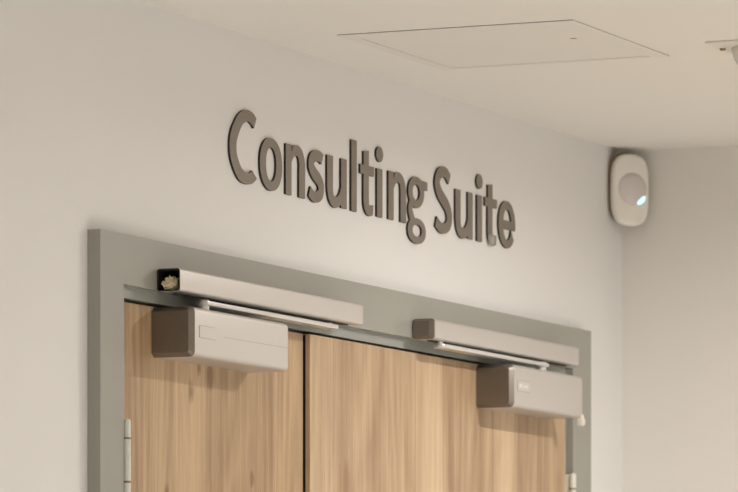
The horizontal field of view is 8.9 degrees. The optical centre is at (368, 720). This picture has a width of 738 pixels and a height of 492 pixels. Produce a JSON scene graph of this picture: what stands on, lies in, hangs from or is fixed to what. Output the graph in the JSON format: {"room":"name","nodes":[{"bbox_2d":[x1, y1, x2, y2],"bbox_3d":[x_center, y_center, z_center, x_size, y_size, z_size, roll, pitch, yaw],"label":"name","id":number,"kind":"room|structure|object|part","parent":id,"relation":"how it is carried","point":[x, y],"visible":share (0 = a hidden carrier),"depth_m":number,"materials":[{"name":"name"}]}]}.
{"room":"medical clinic corridor","nodes":[
{"label":"medical clinic corridor","id":0,"kind":"room"},
{"bbox_2d":[0,0,621,491],"bbox_3d":[-1.365,0.337,3.689,0.160,2.478,8.380,0,0,24],"label":"wall","id":1,"kind":"structure","parent":0,"point":[118,116],"depth_m":6.14,"materials":[{"name":"paint"}]},
{"bbox_2d":[228,110,256,183],"bbox_3d":[-0.166,-0.754,6.202,0.003,0.098,0.083,0,0,24],"label":"sign letter","id":2,"kind":"object","parent":1,"relation":"attached to","point":[243,116],"visible":1,"depth_m":6.19,"materials":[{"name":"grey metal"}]},
{"bbox_2d":[258,138,281,190],"bbox_3d":[-0.131,-0.739,6.281,0.003,0.070,0.070,0,0,24],"label":"sign letter","id":3,"kind":"object","parent":1,"relation":"attached to","point":[267,143],"visible":1,"depth_m":6.28,"materials":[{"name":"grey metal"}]},
{"bbox_2d":[284,143,304,198],"bbox_3d":[-0.100,-0.739,6.352,0.003,0.069,0.062,0,0,24],"label":"sign letter","id":4,"kind":"object","parent":1,"relation":"attached to","point":[290,151],"visible":1,"depth_m":6.34,"materials":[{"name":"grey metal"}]},
{"bbox_2d":[306,150,323,202],"bbox_3d":[-0.073,-0.738,6.413,0.003,0.072,0.051,0,0,24],"label":"sign letter","id":5,"kind":"object","parent":1,"relation":"attached to","point":[313,156],"visible":1,"depth_m":6.41,"materials":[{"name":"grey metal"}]},
{"bbox_2d":[325,155,346,208],"bbox_3d":[-0.045,-0.737,6.476,0.003,0.070,0.066,0,0,24],"label":"sign letter","id":6,"kind":"object","parent":1,"relation":"attached to","point":[340,200],"visible":1,"depth_m":6.48,"materials":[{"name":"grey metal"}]},
{"bbox_2d":[87,229,590,491],"bbox_3d":[-0.001,0.487,6.558,0.018,2.179,1.665,0,0,24],"label":"door frame","id":7,"kind":"structure","parent":1,"relation":"attached to","point":[115,260],"depth_m":6.00,"materials":[{"name":"paint"}]},
{"bbox_2d":[157,268,362,325],"bbox_3d":[-0.137,-0.552,6.188,0.032,0.030,0.566,0,0,24],"label":"track","id":8,"kind":"object","parent":7,"relation":"attached to","point":[193,284],"visible":1,"depth_m":6.14,"materials":[{"name":"silver metal"}]},
{"bbox_2d":[161,275,178,289],"bbox_3d":[-0.248,-0.550,5.938,0.023,0.018,0.026,0,0,24],"label":"scrap","id":9,"kind":"object","parent":8,"relation":"on","point":[170,283],"visible":1,"depth_m":5.93,"materials":[{"name":"beige plastic"}]},
{"bbox_2d":[413,318,578,366],"bbox_3d":[0.190,-0.552,6.928,0.032,0.030,0.565,0,0,24],"label":"track","id":10,"kind":"object","parent":7,"relation":"attached to","point":[429,329],"visible":0.99,"depth_m":6.88,"materials":[{"name":"silver metal"}]},
{"bbox_2d":[124,286,565,473],"bbox_3d":[-0.064,0.506,6.577,0.126,2.140,1.575,0,0,24],"label":"lining","id":11,"kind":"object","parent":1,"relation":"attached to","point":[131,295],"visible":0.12,"depth_m":6.52,"materials":[{"name":"paint"}]},
{"bbox_2d":[124,302,302,491],"bbox_3d":[-0.213,0.524,6.123,0.067,2.092,0.567,0,0,24],"label":"door","id":12,"kind":"structure","parent":11,"relation":"attached to","point":[188,427],"depth_m":6.10,"materials":[{"name":"brown wood"}]},
{"bbox_2d":[151,299,337,372],"bbox_3d":[-0.150,-0.500,6.168,0.058,0.084,0.484,0,0,24],"label":"door closer","id":13,"kind":"object","parent":12,"relation":"attached to","point":[199,335],"depth_m":6.03,"materials":[{"name":"silver metal"}]},
{"bbox_3d":[-0.133,-0.532,6.203,0.019,0.005,0.407,0,0,24],"label":"closer arm","id":14,"kind":"part","parent":13,"relation":"part of","materials":[{"name":"metal"}]},
{"bbox_2d":[303,334,576,491],"bbox_3d":[0.100,0.524,6.820,0.062,2.092,0.947,0,0,24],"label":"door","id":15,"kind":"structure","parent":11,"relation":"attached to","point":[376,418],"depth_m":6.69,"materials":[{"name":"brown wood"}]},
{"bbox_2d":[433,341,584,425],"bbox_3d":[0.198,-0.495,6.940,0.058,0.096,0.513,0,0,24],"label":"door closer","id":16,"kind":"object","parent":15,"relation":"attached to","point":[538,392],"depth_m":6.96,"materials":[{"name":"silver metal"}]},
{"bbox_3d":[0.179,-0.532,6.891,0.019,0.005,0.408,0,0,24],"label":"closer arm","id":17,"kind":"part","parent":16,"relation":"part of","materials":[{"name":"metal"}]},
{"bbox_2d":[349,139,356,211],"bbox_3d":[-0.022,-0.753,6.529,0.003,0.098,0.018,0,0,24],"label":"sign letter","id":18,"kind":"object","parent":1,"relation":"attached to","point":[352,143],"visible":1,"depth_m":6.52,"materials":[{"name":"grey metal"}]},
{"bbox_2d":[358,151,373,215],"bbox_3d":[-0.004,-0.747,6.569,0.003,0.091,0.047,0,0,24],"label":"sign letter","id":19,"kind":"object","parent":1,"relation":"attached to","point":[364,168],"visible":1,"depth_m":6.56,"materials":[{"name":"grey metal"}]},
{"bbox_2d":[374,147,382,217],"bbox_3d":[0.014,-0.753,6.609,0.003,0.099,0.024,0,0,24],"label":"sign letter","id":20,"kind":"object","parent":1,"relation":"attached to","point":[378,153],"visible":1,"depth_m":6.60,"materials":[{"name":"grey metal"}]},
{"bbox_3d":[0.014,-0.738,6.609,0.003,0.068,0.019,0,0,24],"label":"letter stem","id":21,"kind":"part","parent":20,"relation":"part of","materials":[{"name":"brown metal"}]},
{"bbox_2d":[386,170,405,222],"bbox_3d":[0.039,-0.739,6.665,0.003,0.069,0.062,0,0,24],"label":"sign letter","id":22,"kind":"object","parent":1,"relation":"attached to","point":[392,178],"visible":1,"depth_m":6.65,"materials":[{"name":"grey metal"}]},
{"bbox_2d":[406,177,427,243],"bbox_3d":[0.068,-0.727,6.732,0.003,0.095,0.071,0,0,24],"label":"sign letter","id":23,"kind":"object","parent":1,"relation":"attached to","point":[422,186],"visible":1,"depth_m":6.72,"materials":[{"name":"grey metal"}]},
{"bbox_2d":[433,166,451,233],"bbox_3d":[0.106,-0.751,6.818,0.003,0.097,0.064,0,0,24],"label":"sign letter","id":24,"kind":"object","parent":1,"relation":"attached to","point":[442,228],"visible":1,"depth_m":6.81,"materials":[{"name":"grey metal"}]},
{"bbox_2d":[454,189,472,239],"bbox_3d":[0.137,-0.737,6.889,0.003,0.070,0.066,0,0,24],"label":"sign letter","id":25,"kind":"object","parent":1,"relation":"attached to","point":[466,232],"visible":1,"depth_m":6.89,"materials":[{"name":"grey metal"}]},
{"bbox_2d":[475,174,482,241],"bbox_3d":[0.161,-0.753,6.943,0.003,0.099,0.024,0,0,24],"label":"sign letter","id":26,"kind":"object","parent":1,"relation":"attached to","point":[478,178],"visible":1,"depth_m":6.94,"materials":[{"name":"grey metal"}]},
{"bbox_3d":[0.161,-0.738,6.943,0.003,0.068,0.019,0,0,24],"label":"letter stem","id":27,"kind":"part","parent":26,"relation":"part of","materials":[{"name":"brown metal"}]},
{"bbox_2d":[483,185,496,245],"bbox_3d":[0.179,-0.747,6.983,0.003,0.091,0.047,0,0,24],"label":"sign letter","id":28,"kind":"object","parent":1,"relation":"attached to","point":[489,202],"visible":1,"depth_m":6.98,"materials":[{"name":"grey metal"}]},
{"bbox_2d":[488,233,494,245],"bbox_3d":[0.182,-0.711,6.978,0.007,0.019,0.019,0,0,24],"label":"bumper cover","id":29,"kind":"object","parent":28,"relation":"attached to","point":[491,238],"visible":1,"depth_m":6.97,"materials":[{"name":"beige"}]},
{"bbox_2d":[497,201,514,247],"bbox_3d":[0.204,-0.739,7.040,0.003,0.070,0.066,0,0,24],"label":"sign letter","id":30,"kind":"object","parent":1,"relation":"attached to","point":[502,224],"visible":1,"depth_m":7.03,"materials":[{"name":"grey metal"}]},
{"bbox_2d":[608,152,648,225],"bbox_3d":[0.409,-0.837,7.439,0.067,0.117,0.027,0,0,-26],"label":"sensor","id":31,"kind":"object","parent":1,"relation":"attached to","point":[628,178],"visible":1,"depth_m":7.43,"materials":[{"name":"white plastic"}]},
{"bbox_3d":[0.404,-0.839,7.448,0.065,0.114,0.006,0,0,-26],"label":"plate","id":32,"kind":"part","parent":31,"relation":"part of","materials":[{"name":"white plastic"}]},
{"bbox_2d":[637,196,644,203],"bbox_3d":[0.428,-0.820,7.438,0.016,0.015,0.003,0,0,-26],"label":"indicator light","id":33,"kind":"object","parent":31,"relation":"attached to","point":[640,199],"depth_m":7.44,"materials":[{"name":"white plastic"}]},
{"bbox_2d":[135,0,737,150],"bbox_3d":[0.327,-0.952,2.941,3.860,0.100,8.380,0,0,24],"label":"ceiling","id":34,"kind":"structure","parent":0,"point":[688,98],"depth_m":6.46,"materials":[{"name":"paint"}]},
{"bbox_2d":[336,20,669,69],"bbox_3d":[0.182,-0.901,6.312,0.334,0.002,0.359,0,0,24],"label":"access hatch","id":35,"kind":"object","parent":34,"relation":"attached to","point":[561,41],"visible":1,"depth_m":6.30,"materials":[{"name":"paint"}]},
{"bbox_2d":[705,40,737,64],"bbox_3d":[0.545,-0.879,6.315,0.150,0.046,0.150,0,0,24],"label":"ceiling fitting","id":36,"kind":"object","parent":34,"relation":"attached to","point":[731,46],"visible":1,"depth_m":6.29,"materials":[{"name":"paint"}]},
{"bbox_3d":[0.545,-0.900,6.315,0.150,0.003,0.150,0,0,24],"label":"mounting plate","id":37,"kind":"part","parent":36,"relation":"part of","materials":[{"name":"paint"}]},
{"bbox_2d":[622,145,737,491],"bbox_3d":[2.044,0.337,6.829,3.860,2.478,0.120,0,0,24],"label":"wall","id":38,"kind":"structure","parent":0,"point":[680,265],"depth_m":7.45,"materials":[{"name":"paint"}]}
]}

